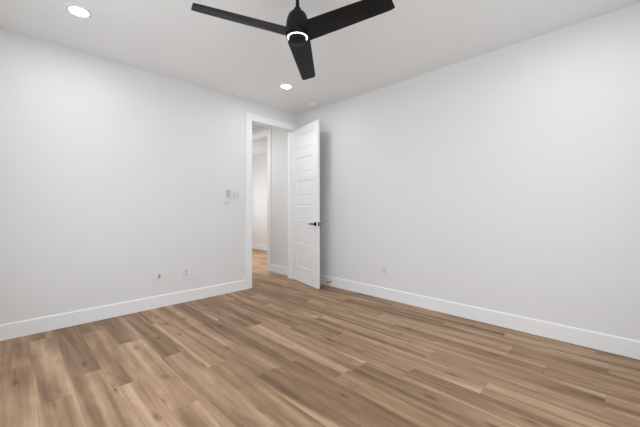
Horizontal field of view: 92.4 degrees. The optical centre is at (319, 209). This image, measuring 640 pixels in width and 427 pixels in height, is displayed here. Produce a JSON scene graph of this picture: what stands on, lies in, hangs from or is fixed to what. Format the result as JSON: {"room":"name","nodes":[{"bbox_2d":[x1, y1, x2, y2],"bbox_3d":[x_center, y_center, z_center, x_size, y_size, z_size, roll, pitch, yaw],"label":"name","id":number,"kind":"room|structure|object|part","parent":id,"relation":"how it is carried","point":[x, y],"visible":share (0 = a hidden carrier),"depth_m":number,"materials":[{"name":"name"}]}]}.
{"room":"empty bedroom","nodes":[
{"label":"empty bedroom","id":0,"kind":"room"},
{"bbox_2d":[0,28,297,324],"bbox_3d":[-1.823,-0.222,3.761,0.116,2.740,4.032,0,0,45],"label":"wall","id":1,"kind":"structure","parent":0,"point":[113,175],"depth_m":3.25,"materials":[{"name":"paint"}]},
{"bbox_2d":[0,280,245,340],"bbox_3d":[-2.094,1.078,3.395,0.014,0.140,2.898,0,0,45],"label":"baseboard","id":2,"kind":"structure","parent":1,"relation":"attached to","point":[12,330],"depth_m":3.24,"materials":[{"name":"white wood"}]},
{"bbox_2d":[153,271,161,281],"bbox_3d":[-1.898,0.782,3.589,0.019,0.118,0.104,0,0,45],"label":"jack plate","id":3,"kind":"object","parent":1,"relation":"attached to","point":[157,276],"visible":1,"depth_m":3.59,"materials":[{"name":"white plastic"}]},
{"bbox_2d":[183,268,188,277],"bbox_3d":[-1.667,0.788,3.829,0.009,0.118,0.074,0,0,45],"label":"wall outlet","id":4,"kind":"object","parent":1,"relation":"attached to","point":[185,270],"visible":1,"depth_m":3.82,"materials":[{"name":"white plastic"}]},
{"bbox_2d":[225,190,230,201],"bbox_3d":[-1.266,-0.191,4.220,0.029,0.170,0.062,0,0,45],"label":"remote","id":5,"kind":"object","parent":1,"relation":"attached to","point":[227,196],"visible":1,"depth_m":4.21,"materials":[{"name":"white plastic"}]},
{"bbox_2d":[232,191,238,199],"bbox_3d":[-1.184,-0.200,4.315,0.011,0.118,0.118,0,0,45],"label":"light switch","id":6,"kind":"object","parent":1,"relation":"attached to","point":[235,194],"visible":1,"depth_m":4.31,"materials":[{"name":"white plastic"}]},
{"bbox_2d":[245,112,297,288],"bbox_3d":[-0.768,-0.129,4.825,0.152,2.554,1.000,0,0,45],"label":"trim","id":7,"kind":"structure","parent":1,"relation":"attached to","point":[250,118],"depth_m":4.48,"materials":[{"name":"white wood"}]},
{"bbox_2d":[293,120,320,288],"bbox_3d":[-0.225,-0.078,4.732,0.138,2.432,0.785,0,0,-33],"label":"door","id":8,"kind":"structure","parent":1,"relation":"in","point":[306,139],"depth_m":4.65,"materials":[{"name":"white wood"}]},
{"bbox_2d":[0,248,639,426],"bbox_3d":[-1.463,1.198,4.658,9.764,0.100,5.582,0,0,45],"label":"floor","id":9,"kind":"structure","parent":0,"point":[279,351],"depth_m":2.19,"materials":[{"name":"brown wood"}]},
{"bbox_2d":[0,0,639,155],"bbox_3d":[-1.463,-1.642,4.658,9.996,0.100,5.814,0,0,45],"label":"ceiling","id":10,"kind":"structure","parent":0,"point":[168,38],"depth_m":2.84,"materials":[{"name":"paint"}]},
{"bbox_2d":[66,4,91,17],"bbox_3d":[-1.933,-1.589,2.462,0.164,0.007,0.164,0,0,45],"label":"recessed light","id":11,"kind":"object","parent":10,"relation":"in","point":[79,11],"visible":1,"depth_m":2.46,"materials":[{"name":"white plastic"}]},
{"bbox_2d":[280,84,291,88],"bbox_3d":[-0.438,-1.589,3.960,0.164,0.007,0.164,0,0,45],"label":"recessed light","id":12,"kind":"object","parent":10,"relation":"in","point":[283,86],"visible":1,"depth_m":3.96,"materials":[{"name":"white plastic"}]},
{"bbox_2d":[191,0,394,79],"bbox_3d":[-0.128,-1.391,2.083,1.188,0.402,1.255,0,0,45],"label":"ceiling fan","id":13,"kind":"object","parent":10,"relation":"hanging from","point":[299,30],"visible":1,"depth_m":2.06,"materials":[{"name":"black metal"}]},
{"bbox_3d":[-0.495,-1.249,2.020,0.645,0.056,0.161,0,0,-28],"label":"blade","id":14,"kind":"part","parent":13,"relation":"part of","materials":[{"name":"black"}]},
{"bbox_3d":[-0.130,-1.249,2.572,0.161,0.056,0.645,0,0,5],"label":"blade","id":15,"kind":"part","parent":13,"relation":"part of","materials":[{"name":"black"}]},
{"bbox_3d":[0.155,-1.249,1.989,0.645,0.056,0.161,0,0,33],"label":"blade","id":16,"kind":"part","parent":13,"relation":"part of","materials":[{"name":"black"}]},
{"bbox_2d":[252,3,639,340],"bbox_3d":[-0.043,-0.222,6.090,9.996,2.740,1.782,0,0,45],"label":"wall","id":17,"kind":"structure","parent":0,"point":[506,179],"depth_m":3.03,"materials":[{"name":"paint"}]},
{"bbox_2d":[252,244,266,250],"bbox_3d":[-1.266,1.078,8.383,4.800,0.140,0.014,0,0,45],"label":"baseboard","id":18,"kind":"structure","parent":17,"relation":"attached to","point":[254,246],"depth_m":8.85,"materials":[{"name":"white wood"}]},
{"bbox_2d":[252,129,270,270],"bbox_3d":[-1.347,-0.174,6.216,1.343,2.644,0.134,0,0,45],"label":"trim","id":19,"kind":"structure","parent":17,"relation":"attached to","point":[266,134],"depth_m":5.74,"materials":[{"name":"white wood"}]},
{"bbox_2d":[271,264,287,275],"bbox_3d":[-1.292,1.078,6.083,2.400,0.140,0.014,0,0,45],"label":"baseboard","id":20,"kind":"structure","parent":17,"relation":"attached to","point":[283,270],"depth_m":5.51,"materials":[{"name":"white wood"}]},
{"bbox_2d":[382,265,386,274],"bbox_3d":[0.831,0.780,3.963,0.074,0.118,0.009,0,0,45],"label":"wall outlet","id":21,"kind":"object","parent":17,"relation":"attached to","point":[384,268],"visible":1,"depth_m":3.96,"materials":[{"name":"white plastic"}]},
{"bbox_2d":[320,274,639,359],"bbox_3d":[1.212,1.078,3.581,4.448,0.140,0.014,0,0,45],"label":"baseboard","id":22,"kind":"structure","parent":17,"relation":"attached to","point":[618,345],"depth_m":2.98,"materials":[{"name":"white wood"}]}
]}

